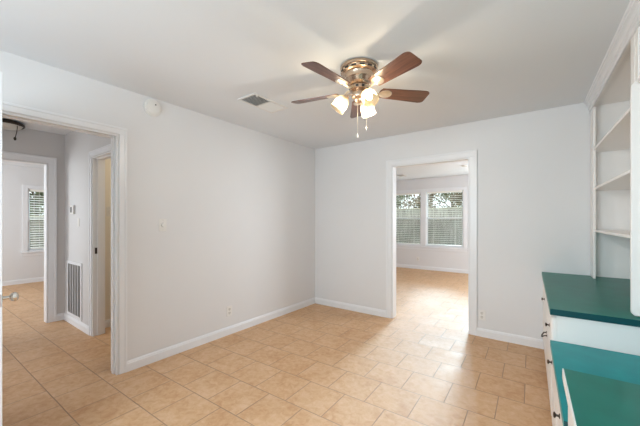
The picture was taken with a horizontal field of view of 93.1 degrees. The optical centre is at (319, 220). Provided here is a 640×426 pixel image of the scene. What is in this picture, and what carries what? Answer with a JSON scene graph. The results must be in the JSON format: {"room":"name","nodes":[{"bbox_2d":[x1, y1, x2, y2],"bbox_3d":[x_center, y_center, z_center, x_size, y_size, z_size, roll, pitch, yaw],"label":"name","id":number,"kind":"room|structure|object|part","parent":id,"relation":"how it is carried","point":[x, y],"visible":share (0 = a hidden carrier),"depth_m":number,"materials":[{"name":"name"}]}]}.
{"room":"empty living room","nodes":[
{"label":"empty living room","id":0,"kind":"room"},
{"bbox_2d":[2,164,43,280],"bbox_3d":[-6.362,0.087,6.143,0.120,2.440,5.020,0,0,36],"label":"wall","id":1,"kind":"structure","parent":0,"point":[15,266],"depth_m":6.21,"materials":[{"name":"paint"}]},
{"bbox_2d":[2,277,43,285],"bbox_3d":[-6.260,1.261,6.168,0.014,0.092,4.620,0,0,36],"label":"baseboard","id":2,"kind":"structure","parent":1,"relation":"attached to","point":[39,279],"depth_m":6.28,"materials":[{"name":"white paint"}]},
{"bbox_2d":[21,185,43,255],"bbox_3d":[-5.867,-0.004,6.685,0.040,1.483,1.050,0,0,36],"label":"trim","id":3,"kind":"structure","parent":1,"relation":"attached to","point":[24,252],"depth_m":6.32,"materials":[{"name":"white paint"}]},
{"bbox_2d":[28,188,43,250],"bbox_3d":[-5.931,-0.021,6.732,0.120,1.315,0.840,0,0,36],"label":"window","id":4,"kind":"structure","parent":1,"relation":"in","point":[29,218],"depth_m":6.42,"materials":[{"name":"white paint"}]},
{"bbox_3d":[-5.941,0.285,6.739,0.024,0.668,0.804,0,0,36],"label":"sash","id":5,"kind":"part","parent":4,"relation":"part of","materials":[{"name":"white paint"}]},
{"bbox_2d":[30,189,43,248],"bbox_3d":[-5.905,-0.030,6.713,0.049,1.261,0.756,0,0,36],"label":"blind","id":6,"kind":"object","parent":4,"relation":"attached to","point":[39,191],"visible":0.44,"depth_m":6.50,"materials":[{"name":"white plastic"}]},
{"bbox_3d":[-6.045,-0.013,6.525,0.038,1.210,0.002,0,0,36],"label":"ladder cord","id":7,"kind":"part","parent":6,"relation":"part of","materials":[{"name":"white fabric"}]},
{"bbox_2d":[2,128,64,313],"bbox_3d":[-3.372,0.087,4.133,0.120,2.440,4.500,0,0,36],"label":"wall","id":8,"kind":"structure","parent":0,"point":[28,141],"depth_m":3.96,"materials":[{"name":"grey paint"}]},
{"bbox_2d":[2,151,56,322],"bbox_3d":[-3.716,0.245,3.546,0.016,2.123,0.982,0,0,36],"label":"trim","id":9,"kind":"structure","parent":8,"relation":"attached to","point":[52,162],"depth_m":3.90,"materials":[{"name":"white paint"}]},
{"bbox_2d":[55,312,64,321],"bbox_3d":[-3.408,1.261,3.969,0.014,0.092,0.108,0,0,36],"label":"baseboard","id":10,"kind":"structure","parent":8,"relation":"attached to","point":[60,316],"depth_m":3.97,"materials":[{"name":"white paint"}]},
{"bbox_2d":[65,131,110,325],"bbox_3d":[-2.507,0.087,3.452,2.080,2.440,0.120,0,0,36],"label":"wall","id":11,"kind":"structure","parent":0,"point":[78,145],"depth_m":3.68,"materials":[{"name":"grey paint"}]},
{"bbox_2d":[70,205,74,213],"bbox_3d":[-3.102,-0.138,3.798,0.110,0.110,0.024,0,0,36],"label":"thermostat","id":12,"kind":"object","parent":11,"relation":"attached to","point":[72,207],"visible":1,"depth_m":3.77,"materials":[{"name":"white plastic"}]},
{"bbox_2d":[67,260,81,320],"bbox_3d":[-3.063,0.857,3.776,0.540,0.690,0.013,0,0,36],"label":"air vent","id":13,"kind":"object","parent":11,"relation":"in","point":[74,269],"visible":1,"depth_m":3.77,"materials":[{"name":"white metal"}]},
{"bbox_2d":[64,313,88,334],"bbox_3d":[-3.009,1.261,3.736,0.934,0.092,0.014,0,0,36],"label":"baseboard","id":14,"kind":"structure","parent":11,"relation":"attached to","point":[73,321],"depth_m":3.70,"materials":[{"name":"white paint"}]},
{"bbox_2d":[89,144,110,335],"bbox_3d":[-2.272,0.262,3.197,0.892,2.091,0.016,0,0,36],"label":"trim","id":15,"kind":"structure","parent":11,"relation":"attached to","point":[106,148],"depth_m":3.43,"materials":[{"name":"white paint"}]},
{"bbox_2d":[92,151,110,335],"bbox_3d":[-2.232,0.294,3.252,0.760,2.025,0.120,0,0,36],"label":"trim","id":16,"kind":"structure","parent":11,"relation":"attached to","point":[98,162],"depth_m":3.46,"materials":[{"name":"white paint"}]},
{"bbox_2d":[105,158,110,319],"bbox_3d":[-2.056,0.087,4.578,0.120,2.440,2.230,0,0,36],"label":"wall","id":17,"kind":"structure","parent":0,"point":[107,161],"depth_m":3.72,"materials":[{"name":"beige paint"}]},
{"bbox_2d":[105,319,110,327],"bbox_3d":[-2.002,1.261,4.538,0.014,0.092,2.230,0,0,36],"label":"baseboard","id":18,"kind":"structure","parent":17,"relation":"attached to","point":[107,322],"depth_m":3.71,"materials":[{"name":"white paint"}]},
{"bbox_2d":[106,207,110,215],"bbox_3d":[-2.588,-0.113,3.734,0.016,0.120,0.074,0,0,36],"label":"light switch","id":19,"kind":"object","parent":17,"relation":"attached to","point":[108,209],"visible":0.79,"depth_m":3.72,"materials":[{"name":"white plastic"}]},
{"bbox_2d":[0,50,314,374],"bbox_3d":[-1.701,0.087,2.690,0.120,2.440,5.340,0,0,36],"label":"wall","id":20,"kind":"structure","parent":0,"point":[237,202],"depth_m":3.16,"materials":[{"name":"paint"}]},
{"bbox_2d":[0,71,18,425],"bbox_3d":[-1.868,0.287,1.683,0.794,2.015,0.172,0,0,36],"label":"door","id":21,"kind":"structure","parent":20,"relation":"in","point":[14,296],"depth_m":1.46,"materials":[{"name":"white paint"}]},
{"bbox_3d":[-1.568,0.387,1.529,0.049,0.049,0.066,0,0,36],"label":"knob","id":22,"kind":"part","parent":21,"relation":"part of","materials":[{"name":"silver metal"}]},
{"bbox_2d":[2,112,117,374],"bbox_3d":[-1.994,0.289,2.288,0.120,2.035,0.787,0,0,36],"label":"trim","id":23,"kind":"structure","parent":20,"relation":"attached to","point":[114,138],"depth_m":2.57,"materials":[{"name":"white paint"}]},
{"bbox_2d":[2,101,126,374],"bbox_3d":[-1.939,0.257,2.248,0.016,2.101,0.919,0,0,36],"label":"trim","id":24,"kind":"structure","parent":20,"relation":"attached to","point":[6,106],"depth_m":2.58,"materials":[{"name":"white paint"}]},
{"bbox_2d":[143,99,160,116],"bbox_3d":[-1.534,-1.040,2.785,0.038,0.156,0.156,0,0,36],"label":"smoke detector","id":25,"kind":"object","parent":20,"relation":"attached to","point":[152,107],"visible":1,"depth_m":2.77,"materials":[{"name":"white plastic"}]},
{"bbox_2d":[159,219,166,230],"bbox_3d":[-1.485,0.041,2.867,0.021,0.120,0.072,0,0,36],"label":"light switch","id":26,"kind":"object","parent":20,"relation":"attached to","point":[162,222],"visible":1,"depth_m":2.87,"materials":[{"name":"white plastic"}]},
{"bbox_2d":[127,297,314,371],"bbox_3d":[-0.871,1.261,3.714,0.014,0.092,2.708,0,0,36],"label":"baseboard","id":27,"kind":"structure","parent":20,"relation":"attached to","point":[141,361],"depth_m":3.25,"materials":[{"name":"white paint"}]},
{"bbox_2d":[227,305,231,316],"bbox_3d":[-1.041,1.039,3.484,0.009,0.116,0.072,0,0,36],"label":"power outlet","id":28,"kind":"object","parent":20,"relation":"attached to","point":[229,308],"visible":1,"depth_m":3.48,"materials":[{"name":"white plastic"}]},
{"bbox_2d":[2,267,551,425],"bbox_3d":[-1.013,1.367,4.887,10.600,0.120,10.300,0,0,36],"label":"floor","id":29,"kind":"structure","parent":0,"point":[315,364],"depth_m":2.56,"materials":[{"name":"tile"}]},
{"bbox_2d":[547,360,562,425],"bbox_3d":[1.401,1.025,1.247,0.718,0.564,0.901,0,0,35],"label":"base cabinet","id":30,"kind":"object","parent":29,"relation":"on","point":[556,412],"visible":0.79,"depth_m":1.53,"materials":[{"name":"white paint"}]},
{"bbox_3d":[1.139,1.092,1.438,0.022,0.190,0.848,0,0,35],"label":"panel","id":31,"kind":"part","parent":30,"relation":"part of","materials":[{"name":"white paint"}]},
{"bbox_3d":[1.260,0.877,1.612,0.022,0.200,0.425,0,0,35],"label":"drawer","id":32,"kind":"part","parent":30,"relation":"part of","materials":[{"name":"white paint"}]},
{"bbox_3d":[1.023,0.842,1.311,0.024,0.026,0.026,0,0,35],"label":"knob","id":33,"kind":"part","parent":30,"relation":"part of","materials":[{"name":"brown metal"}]},
{"bbox_3d":[1.012,0.877,1.255,0.022,0.200,0.403,0,0,35],"label":"drawer","id":34,"kind":"part","parent":30,"relation":"part of","materials":[{"name":"white paint"}]},
{"bbox_2d":[550,340,639,425],"bbox_3d":[1.402,0.725,1.235,0.702,0.036,0.885,0,0,35],"label":"countertop","id":35,"kind":"structure","parent":30,"relation":"on","point":[619,366],"depth_m":1.49,"materials":[{"name":"teal laminate"}]},
{"bbox_2d":[568,409,571,425],"bbox_3d":[0.332,0.932,-0.285,0.731,0.749,2.830,0,0,35],"label":"base cabinet","id":36,"kind":"object","parent":29,"relation":"on","point":[569,418],"visible":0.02,"depth_m":0.99,"materials":[{"name":"white paint"}]},
{"bbox_2d":[562,368,639,425],"bbox_3d":[0.342,0.540,-0.291,0.706,0.036,2.833,0,0,35],"label":"countertop","id":37,"kind":"structure","parent":36,"relation":"on","point":[592,400],"depth_m":0.88,"materials":[{"name":"green laminate"}]},
{"bbox_2d":[541,284,639,415],"bbox_3d":[2.098,0.932,2.263,0.730,0.749,1.560,0,0,35],"label":"base cabinet","id":38,"kind":"object","parent":29,"relation":"on","point":[595,334],"visible":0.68,"depth_m":1.72,"materials":[{"name":"white paint"}]},
{"bbox_3d":[2.047,0.682,2.748,0.022,0.190,0.730,0,0,35],"label":"drawer","id":39,"kind":"part","parent":38,"relation":"part of","materials":[{"name":"white paint"}]},
{"bbox_3d":[1.833,1.107,2.440,0.022,0.160,1.480,0,0,35],"label":"panel","id":40,"kind":"part","parent":38,"relation":"part of","materials":[{"name":"white paint"}]},
{"bbox_3d":[1.833,0.902,2.440,0.022,0.210,1.480,0,0,35],"label":"drawer","id":41,"kind":"part","parent":38,"relation":"part of","materials":[{"name":"white paint"}]},
{"bbox_3d":[1.620,0.682,2.132,0.022,0.190,0.730,0,0,35],"label":"drawer","id":42,"kind":"part","parent":38,"relation":"part of","materials":[{"name":"white paint"}]},
{"bbox_2d":[542,272,639,326],"bbox_3d":[2.104,0.540,2.248,0.702,0.036,1.582,0,0,35],"label":"countertop","id":43,"kind":"structure","parent":38,"relation":"on","point":[600,299],"depth_m":2.06,"materials":[{"name":"green laminate"}]},
{"bbox_2d":[590,32,639,316],"bbox_3d":[2.262,-0.305,2.164,0.347,1.655,1.502,0,0,35],"label":"bookcase","id":44,"kind":"object","parent":43,"relation":"on","point":[615,116],"visible":0.85,"depth_m":2.72,"materials":[{"name":"white paint"}]},
{"bbox_3d":[2.280,-0.647,2.182,0.313,0.019,1.428,0,0,35],"label":"shelf","id":45,"kind":"part","parent":44,"relation":"part of","materials":[{"name":"white paint"}]},
{"bbox_3d":[2.280,-0.287,2.182,0.313,0.019,1.428,0,0,35],"label":"shelf","id":46,"kind":"part","parent":44,"relation":"part of","materials":[{"name":"white paint"}]},
{"bbox_3d":[2.280,0.092,2.182,0.313,0.019,1.428,0,0,35],"label":"shelf","id":47,"kind":"part","parent":44,"relation":"part of","materials":[{"name":"white paint"}]},
{"bbox_3d":[1.842,-0.286,1.558,0.347,1.614,0.024,0,0,35],"label":"panel","id":48,"kind":"part","parent":44,"relation":"part of","materials":[{"name":"white paint"}]},
{"bbox_2d":[0,0,629,180],"bbox_3d":[-1.013,-1.193,4.887,10.600,0.120,10.300,0,0,36],"label":"ceiling","id":49,"kind":"structure","parent":0,"point":[481,59],"depth_m":2.02,"materials":[{"name":"white paint"}]},
{"bbox_2d":[2,118,24,139],"bbox_3d":[-3.580,-1.023,3.449,0.326,0.221,0.326,0,0,36],"label":"ceiling lamp","id":50,"kind":"object","parent":49,"relation":"attached to","point":[7,124],"visible":0.94,"depth_m":3.42,"materials":[{"name":"white glass"}]},
{"bbox_3d":[-3.580,-1.067,3.449,0.284,0.044,0.284,0,0,36],"label":"glass dish","id":51,"kind":"part","parent":50,"relation":"part of","materials":[{"name":"grey glass"}]},
{"bbox_2d":[238,93,287,112],"bbox_3d":[-0.543,-1.122,2.928,0.235,0.022,0.440,0,0,36],"label":"ceiling vent","id":52,"kind":"object","parent":49,"relation":"in","point":[254,99],"visible":1,"depth_m":2.91,"materials":[{"name":"white plastic"}]},
{"bbox_2d":[291,52,428,137],"bbox_3d":[0.262,-0.869,2.216,1.056,0.529,1.041,0,0,36],"label":"ceiling fan","id":53,"kind":"object","parent":49,"relation":"hanging from","point":[357,74],"visible":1,"depth_m":2.14,"materials":[{"name":"brown wood"}]},
{"bbox_3d":[-0.034,-0.953,2.373,0.387,0.006,0.140,0,14,24],"label":"fan blade","id":54,"kind":"part","parent":53,"relation":"part of","materials":[{"name":"brown wood"}]},
{"bbox_3d":[0.051,-0.953,1.969,0.140,0.006,0.387,19,12,41],"label":"fan blade","id":55,"kind":"part","parent":53,"relation":"part of","materials":[{"name":"brown wood"}]},
{"bbox_3d":[0.142,-0.858,2.243,0.127,0.133,0.120,0,0,36],"label":"lamp shade","id":56,"kind":"part","parent":53,"relation":"part of","materials":[{"name":"white glass"}]},
{"bbox_3d":[0.324,-0.953,2.579,0.140,0.006,0.387,-14,-1,6],"label":"fan blade","id":57,"kind":"part","parent":53,"relation":"part of","materials":[{"name":"brown wood"}]},
{"bbox_3d":[0.370,-0.858,2.344,0.112,0.133,0.130,0,0,36],"label":"lamp shade","id":58,"kind":"part","parent":53,"relation":"part of","materials":[{"name":"white glass"}]},
{"bbox_3d":[0.344,-0.858,2.096,0.127,0.133,0.120,0,0,36],"label":"lamp shade","id":59,"kind":"part","parent":53,"relation":"part of","materials":[{"name":"white glass"}]},
{"bbox_3d":[0.462,-0.953,1.925,0.140,0.006,0.387,16,-8,-29],"label":"fan blade","id":60,"kind":"part","parent":53,"relation":"part of","materials":[{"name":"brown wood"}]},
{"bbox_3d":[0.631,-0.953,2.302,0.387,0.006,0.140,0,-14,-12],"label":"fan blade","id":61,"kind":"part","parent":53,"relation":"part of","materials":[{"name":"brown wood"}]},
{"bbox_2d":[396,175,467,269],"bbox_3d":[3.506,0.087,7.668,6.020,2.440,0.120,0,0,36],"label":"wall","id":62,"kind":"structure","parent":0,"point":[431,258],"depth_m":7.96,"materials":[{"name":"paint"}]},
{"bbox_2d":[396,192,420,245],"bbox_3d":[2.385,-0.051,8.486,0.925,1.455,0.120,0,0,36],"label":"window","id":63,"kind":"structure","parent":62,"relation":"in","point":[409,192],"depth_m":8.25,"materials":[{"name":"white paint"}]},
{"bbox_2d":[396,193,419,243],"bbox_3d":[2.366,-0.060,8.460,0.841,1.401,0.049,0,0,36],"label":"blind","id":64,"kind":"object","parent":63,"relation":"attached to","point":[403,193],"visible":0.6,"depth_m":8.38,"materials":[{"name":"white plastic"}]},
{"bbox_3d":[2.367,-0.740,8.462,0.841,0.043,0.044,0,0,36],"label":"head rail","id":65,"kind":"part","parent":64,"relation":"part of","materials":[{"name":"white plastic"}]},
{"bbox_3d":[2.392,0.289,8.496,0.889,0.739,0.024,0,0,36],"label":"sash","id":66,"kind":"part","parent":63,"relation":"part of","materials":[{"name":"glass"}]},
{"bbox_2d":[396,186,467,251],"bbox_3d":[2.764,-0.035,8.110,2.190,1.623,0.040,0,0,36],"label":"trim","id":67,"kind":"structure","parent":62,"relation":"attached to","point":[423,191],"depth_m":8.09,"materials":[{"name":"white paint"}]},
{"bbox_2d":[396,264,467,273],"bbox_3d":[3.418,1.261,7.649,5.900,0.092,0.014,0,0,36],"label":"baseboard","id":68,"kind":"structure","parent":62,"relation":"attached to","point":[397,265],"depth_m":7.96,"materials":[{"name":"white paint"}]},
{"bbox_2d":[426,189,463,247],"bbox_3d":[3.233,-0.051,7.867,0.935,1.455,0.120,0,0,36],"label":"window","id":69,"kind":"structure","parent":62,"relation":"in","point":[427,218],"depth_m":7.87,"materials":[{"name":"white paint"}]},
{"bbox_2d":[427,190,461,245],"bbox_3d":[3.214,-0.060,7.841,0.851,1.401,0.049,0,0,36],"label":"blind","id":70,"kind":"object","parent":69,"relation":"attached to","point":[433,193],"visible":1,"depth_m":7.86,"materials":[{"name":"white plastic"}]},
{"bbox_3d":[3.002,-0.043,7.998,0.002,1.350,0.038,0,0,36],"label":"ladder cord","id":71,"kind":"part","parent":70,"relation":"part of","materials":[{"name":"white fabric"}]},
{"bbox_3d":[3.215,-0.740,7.843,0.851,0.043,0.044,0,0,36],"label":"head rail","id":72,"kind":"part","parent":70,"relation":"part of","materials":[{"name":"white plastic"}]},
{"bbox_3d":[3.240,0.289,7.877,0.899,0.739,0.024,0,0,36],"label":"sash","id":73,"kind":"part","parent":69,"relation":"part of","materials":[{"name":"glass"}]},
{"bbox_2d":[315,103,589,339],"bbox_3d":[0.935,0.087,4.146,6.020,2.440,0.120,0,0,36],"label":"wall","id":74,"kind":"structure","parent":0,"point":[533,168],"depth_m":3.34,"materials":[{"name":"paint"}]},
{"bbox_2d":[315,297,385,316],"bbox_3d":[0.406,1.261,4.450,1.208,0.092,0.014,0,0,36],"label":"baseboard","id":75,"kind":"structure","parent":74,"relation":"attached to","point":[373,311],"depth_m":4.40,"materials":[{"name":"white paint"}]},
{"bbox_2d":[386,150,476,335],"bbox_3d":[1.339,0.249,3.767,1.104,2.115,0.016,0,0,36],"label":"trim","id":76,"kind":"structure","parent":74,"relation":"attached to","point":[472,154],"depth_m":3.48,"materials":[{"name":"white paint"}]},
{"bbox_2d":[478,309,485,320],"bbox_3d":[1.825,1.064,3.416,0.072,0.116,0.009,0,0,36],"label":"power outlet","id":77,"kind":"object","parent":74,"relation":"attached to","point":[481,313],"visible":1,"depth_m":3.41,"materials":[{"name":"white plastic"}]},
{"bbox_2d":[477,328,543,348],"bbox_3d":[2.063,1.261,3.240,0.688,0.092,0.014,0,0,36],"label":"baseboard","id":78,"kind":"structure","parent":74,"relation":"attached to","point":[507,337],"depth_m":3.24,"materials":[{"name":"white paint"}]},
{"bbox_3d":[1.354,0.087,0.442,0.118,2.440,5.430,0,0,35],"label":"wall","id":79,"kind":"structure","parent":0,"visible":0},
{"bbox_2d":[636,25,639,83],"bbox_3d":[0.765,-0.935,-0.012,0.330,0.395,3.772,0,0,35],"label":"upper cabinet","id":80,"kind":"object","parent":79,"relation":"attached to","point":[638,28],"visible":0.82,"depth_m":1.61,"materials":[{"name":"white paint"}]},
{"bbox_2d":[584,0,639,112],"bbox_3d":[1.039,-1.078,0.714,0.048,0.110,5.278,0,0,35],"label":"trim","id":81,"kind":"structure","parent":80,"relation":"attached to","point":[630,21],"depth_m":1.91,"materials":[{"name":"white paint"}]},
{"label":"outside","id":82,"kind":"structure","parent":0,"visible":0},
{"bbox_3d":[22.053,1.667,38.687,110.000,0.120,71.500,0,0,36],"label":"ground","id":83,"kind":"structure","parent":82,"visible":0},
{"bbox_2d":[396,195,411,208],"bbox_3d":[8.571,-1.419,34.571,3.890,6.059,3.239,0,0,-35],"label":"tree","id":84,"kind":"object","parent":83,"relation":"on","point":[398,197],"visible":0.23,"depth_m":34.07,"materials":[{"name":"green plant"}]},
{"bbox_2d":[403,193,437,207],"bbox_3d":[8.980,-0.655,27.477,3.110,4.534,2.676,0,0,36],"label":"tree","id":85,"kind":"object","parent":83,"relation":"on","point":[416,200],"visible":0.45,"depth_m":27.17,"materials":[{"name":"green plant"}]},
{"bbox_2d":[396,207,462,245],"bbox_3d":[5.674,0.482,14.442,24.133,2.190,0.120,0,0,36],"label":"fence","id":86,"kind":"object","parent":83,"relation":"on","point":[451,229],"visible":0.11,"depth_m":14.52,"materials":[{"name":"beige"}]},
{"bbox_3d":[5.620,-0.593,14.482,24.000,0.040,0.120,0,0,36],"label":"cap rail","id":87,"kind":"part","parent":86,"relation":"part of","materials":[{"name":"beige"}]},
{"bbox_2d":[434,192,462,208],"bbox_3d":[13.334,-1.198,31.097,3.294,5.618,3.024,0,0,36],"label":"tree","id":88,"kind":"object","parent":83,"relation":"on","point":[445,196],"visible":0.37,"depth_m":31.12,"materials":[{"name":"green plant"}]},
{"bbox_2d":[448,192,462,206],"bbox_3d":[11.434,-0.936,23.720,2.752,5.095,2.688,0,0,9],"label":"tree","id":89,"kind":"object","parent":83,"relation":"on","point":[457,193],"visible":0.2,"depth_m":23.77,"materials":[{"name":"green plant"}]},
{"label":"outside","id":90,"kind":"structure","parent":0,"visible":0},
{"bbox_3d":[-37.151,1.667,7.622,51.000,0.120,48.500,0,0,36],"label":"ground","id":91,"kind":"structure","parent":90,"visible":0},
{"bbox_2d":[30,216,43,246],"bbox_3d":[-10.939,0.697,10.472,0.120,1.760,20.015,0,0,36],"label":"fence","id":92,"kind":"object","parent":91,"relation":"on","point":[36,223],"visible":0.02,"depth_m":11.14,"materials":[{"name":"beige"}]},
{"bbox_2d":[30,192,43,215],"bbox_3d":[-13.186,-0.624,14.173,2.989,4.471,3.215,0,0,36],"label":"tree","id":93,"kind":"object","parent":91,"relation":"on","point":[36,194],"visible":0.05,"depth_m":13.70,"materials":[{"name":"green plant"}]}
]}

